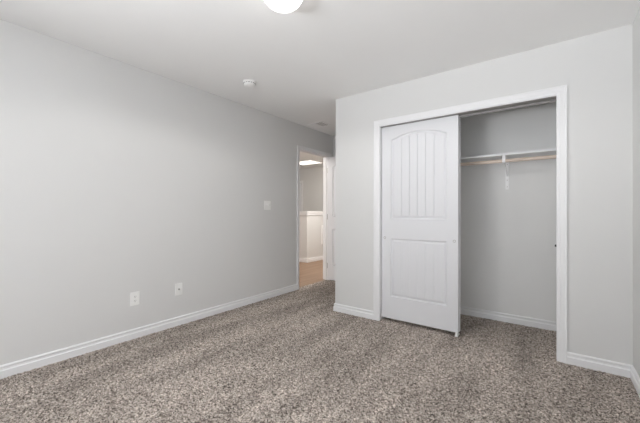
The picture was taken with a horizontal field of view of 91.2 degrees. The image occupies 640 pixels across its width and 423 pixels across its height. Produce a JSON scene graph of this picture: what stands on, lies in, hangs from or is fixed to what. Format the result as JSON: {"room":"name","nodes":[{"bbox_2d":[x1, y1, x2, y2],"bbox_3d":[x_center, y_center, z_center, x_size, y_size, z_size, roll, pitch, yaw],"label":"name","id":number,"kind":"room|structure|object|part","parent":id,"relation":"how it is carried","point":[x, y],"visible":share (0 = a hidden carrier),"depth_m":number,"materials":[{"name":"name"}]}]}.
{"room":"empty bedroom","nodes":[
{"label":"empty bedroom","id":0,"kind":"room"},
{"bbox_2d":[0,19,332,364],"bbox_3d":[-0.744,-0.068,4.159,0.115,2.460,8.600,0,0,37],"label":"wall","id":1,"kind":"structure","parent":0,"point":[118,179],"depth_m":2.73,"materials":[{"name":"paint"}]},
{"bbox_2d":[130,291,139,305],"bbox_3d":[-1.662,0.782,2.815,0.009,0.120,0.078,0,0,37],"label":"wall outlet","id":2,"kind":"object","parent":1,"relation":"attached to","point":[134,296],"visible":1,"depth_m":2.81,"materials":[{"name":"white plastic"}]},
{"bbox_2d":[133,295,136,302],"bbox_3d":[-1.659,0.782,2.813,0.003,0.067,0.034,0,0,37],"label":"receptacle","id":3,"kind":"object","parent":2,"relation":"attached to","point":[134,296],"depth_m":2.81,"materials":[{"name":"grey plastic"}]},
{"bbox_2d":[0,284,297,378],"bbox_3d":[-1.765,1.095,2.670,0.016,0.089,4.803,0,0,37],"label":"baseboard","id":4,"kind":"structure","parent":1,"relation":"attached to","point":[30,363],"depth_m":2.72,"materials":[{"name":"white paint"}]},
{"bbox_2d":[175,283,181,295],"bbox_3d":[-1.414,0.780,3.144,0.015,0.118,0.074,0,0,37],"label":"cable jack","id":5,"kind":"object","parent":1,"relation":"attached to","point":[178,287],"visible":1,"depth_m":3.14,"materials":[{"name":"white plastic"}]},
{"bbox_2d":[264,201,270,209],"bbox_3d":[-0.683,-0.082,4.122,0.027,0.118,0.118,0,0,37],"label":"light switch","id":6,"kind":"object","parent":1,"relation":"attached to","point":[267,204],"visible":1,"depth_m":4.12,"materials":[{"name":"white plastic"}]},
{"bbox_2d":[300,149,328,279],"bbox_3d":[-0.126,0.106,4.994,0.115,2.094,0.806,0,0,37],"label":"trim","id":7,"kind":"structure","parent":1,"relation":"attached to","point":[325,160],"depth_m":5.29,"materials":[{"name":"white paint"}]},
{"bbox_2d":[297,145,331,289],"bbox_3d":[-0.073,0.089,4.955,0.017,2.128,0.874,0,0,37],"label":"trim","id":8,"kind":"structure","parent":1,"relation":"attached to","point":[299,147],"depth_m":4.62,"materials":[{"name":"white paint"}]},
{"bbox_2d":[327,156,335,280],"bbox_3d":[0.426,0.113,5.024,0.803,2.039,0.169,0,0,37],"label":"door","id":9,"kind":"structure","parent":1,"relation":"in","point":[331,170],"depth_m":5.18,"materials":[{"name":"white paint"}]},
{"bbox_2d":[299,215,322,258],"bbox_3d":[-0.819,0.607,8.525,2.540,1.145,1.665,0,0,37],"label":"wall","id":10,"kind":"structure","parent":0,"point":[310,226],"depth_m":7.23,"materials":[{"name":"paint"}]},
{"bbox_2d":[299,256,322,262],"bbox_3d":[-0.819,1.119,8.511,2.556,0.089,1.681,0,0,37],"label":"baseboard","id":11,"kind":"structure","parent":10,"relation":"attached to","point":[304,260],"depth_m":7.21,"materials":[{"name":"white paint"}]},
{"bbox_2d":[299,211,322,214],"bbox_3d":[-0.815,0.042,8.509,2.565,0.085,1.690,0,0,37],"label":"trim","id":12,"kind":"structure","parent":10,"relation":"attached to","point":[300,212],"depth_m":7.21,"materials":[{"name":"white paint"}]},
{"bbox_2d":[300,167,322,210],"bbox_3d":[0.242,-0.016,8.841,3.870,2.520,0.100,0,0,37],"label":"wall","id":13,"kind":"structure","parent":0,"point":[312,178],"depth_m":9.12,"materials":[{"name":"paint"}]},
{"bbox_2d":[299,183,300,210],"bbox_3d":[-0.861,0.158,9.570,0.730,1.988,0.035,0,0,37],"label":"door","id":14,"kind":"structure","parent":13,"relation":"in","point":[300,183],"depth_m":9.35,"materials":[{"name":"white paint"}]},
{"bbox_2d":[300,181,302,210],"bbox_3d":[-0.854,0.124,9.579,0.858,2.088,0.017,0,0,37],"label":"trim","id":15,"kind":"structure","parent":13,"relation":"attached to","point":[301,182],"depth_m":9.35,"materials":[{"name":"white paint"}]},
{"bbox_2d":[0,260,639,422],"bbox_3d":[-0.876,1.182,4.278,7.501,0.080,8.553,0,0,37],"label":"floor","id":16,"kind":"structure","parent":0,"point":[290,357],"depth_m":2.16,"materials":[{"name":"carpet"}]},
{"bbox_2d":[0,0,639,168],"bbox_3d":[-0.875,-1.348,4.326,7.748,0.100,8.800,0,0,37],"label":"ceiling","id":17,"kind":"structure","parent":0,"point":[302,60],"depth_m":2.33,"materials":[{"name":"paint"}]},
{"bbox_2d":[243,79,255,87],"bbox_3d":[-0.710,-1.278,3.152,0.132,0.048,0.132,0,0,37],"label":"smoke detector","id":18,"kind":"object","parent":17,"relation":"attached to","point":[248,83],"visible":1,"depth_m":3.11,"materials":[{"name":"white plastic"}]},
{"bbox_2d":[264,0,301,12],"bbox_3d":[-0.219,-1.249,1.837,0.260,0.114,0.260,0,0,37],"label":"ceiling lamp","id":19,"kind":"object","parent":17,"relation":"attached to","point":[282,6],"visible":1,"depth_m":1.83,"materials":[{"name":"white glass"}]},
{"bbox_2d":[300,160,322,164],"bbox_3d":[-0.356,-1.272,8.159,0.680,0.016,0.520,0,0,37],"label":"ceiling light","id":20,"kind":"object","parent":17,"relation":"attached to","point":[305,162],"visible":0.74,"depth_m":8.12,"materials":[{"name":"white glass"}]},
{"bbox_2d":[300,161,319,164],"bbox_3d":[-0.356,-1.274,8.159,0.640,0.010,0.480,0,0,37],"label":"diffuser","id":21,"kind":"object","parent":20,"relation":"attached to","point":[301,162],"depth_m":8.12,"materials":[{"name":"white"}]},
{"bbox_2d":[307,121,329,127],"bbox_3d":[-0.017,-1.290,4.667,0.280,0.007,0.240,0,0,37],"label":"ceiling vent","id":22,"kind":"object","parent":17,"relation":"in","point":[321,123],"visible":1,"depth_m":4.64,"materials":[{"name":"white metal"}]},
{"bbox_2d":[333,136,335,155],"bbox_3d":[0.707,-0.060,5.085,1.115,2.460,0.115,0,0,37],"label":"wall","id":23,"kind":"structure","parent":0,"point":[334,137],"depth_m":5.36,"materials":[{"name":"paint"}]},
{"bbox_2d":[335,24,632,364],"bbox_3d":[1.203,-0.068,2.942,2.463,2.460,0.115,0,0,37],"label":"wall","id":24,"kind":"structure","parent":0,"point":[596,69],"depth_m":2.34,"materials":[{"name":"paint"}]},
{"bbox_2d":[333,303,555,330],"bbox_3d":[1.257,1.105,3.288,2.171,0.089,0.778,0,0,37],"label":"baseboard","id":25,"kind":"structure","parent":24,"relation":"attached to","point":[515,319],"depth_m":3.33,"materials":[{"name":"white paint"}]},
{"bbox_2d":[381,96,555,127],"bbox_3d":[1.265,-0.883,2.908,1.483,0.022,0.105,0,0,37],"label":"door track","id":26,"kind":"object","parent":24,"relation":"attached to","point":[548,99],"visible":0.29,"depth_m":2.71,"materials":[{"name":"silver metal"}]},
{"bbox_2d":[382,115,458,332],"bbox_3d":[0.971,0.112,3.111,0.760,1.999,0.036,0,0,37],"label":"sliding closet door","id":27,"kind":"structure","parent":26,"relation":"hanging from","point":[420,160],"depth_m":3.07,"materials":[{"name":"white paint"}]},
{"bbox_2d":[459,117,460,331],"bbox_3d":[0.997,0.112,3.142,0.760,1.999,0.036,0,0,37],"label":"sliding closet door","id":28,"kind":"structure","parent":26,"relation":"hanging from","point":[460,117],"depth_m":2.91,"materials":[{"name":"white paint"}]},
{"bbox_2d":[373,85,566,363],"bbox_3d":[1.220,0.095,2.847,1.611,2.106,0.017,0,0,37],"label":"trim","id":29,"kind":"structure","parent":24,"relation":"attached to","point":[560,91],"depth_m":2.40,"materials":[{"name":"white paint"}]},
{"bbox_2d":[460,101,555,321],"bbox_3d":[1.703,-0.064,3.521,2.348,2.460,0.115,0,0,37],"label":"wall","id":30,"kind":"structure","parent":0,"point":[508,240],"depth_m":3.25,"materials":[{"name":"paint"}]},
{"bbox_2d":[502,155,508,188],"bbox_3d":[1.860,-0.386,3.142,0.031,0.310,0.310,0,0,37],"label":"shelf bracket","id":31,"kind":"object","parent":30,"relation":"attached to","point":[504,157],"visible":0.86,"depth_m":3.25,"materials":[{"name":"white metal"}]},
{"bbox_3d":[1.949,-0.385,3.262,0.031,0.310,0.012,0,0,37],"label":"wall plate","id":32,"kind":"part","parent":31,"relation":"part of","materials":[{"name":"white metal"}]},
{"bbox_2d":[461,155,555,165],"bbox_3d":[1.375,-0.490,3.337,2.040,0.060,0.060,0,0,37],"label":"closet rod","id":33,"kind":"object","parent":31,"relation":"attached to","point":[547,156],"visible":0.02,"depth_m":2.98,"materials":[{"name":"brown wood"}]},
{"bbox_2d":[461,148,555,162],"bbox_3d":[1.455,-0.551,3.446,2.038,0.021,0.305,0,0,37],"label":"closet shelf","id":34,"kind":"object","parent":30,"relation":"attached to","point":[543,152],"visible":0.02,"depth_m":3.05,"materials":[{"name":"white paint"}]},
{"bbox_2d":[633,7,639,376],"bbox_3d":[1.150,-0.077,0.704,0.115,2.460,5.300,0,0,37],"label":"wall","id":35,"kind":"structure","parent":0,"point":[636,24],"depth_m":2.07,"materials":[{"name":"paint"}]},
{"bbox_2d":[567,352,639,396],"bbox_3d":[0.727,1.093,0.527,0.356,0.089,4.323,0,0,37],"label":"baseboard","id":36,"kind":"structure","parent":35,"relation":"attached to","point":[597,364],"depth_m":2.23,"materials":[{"name":"white paint"}]}
]}

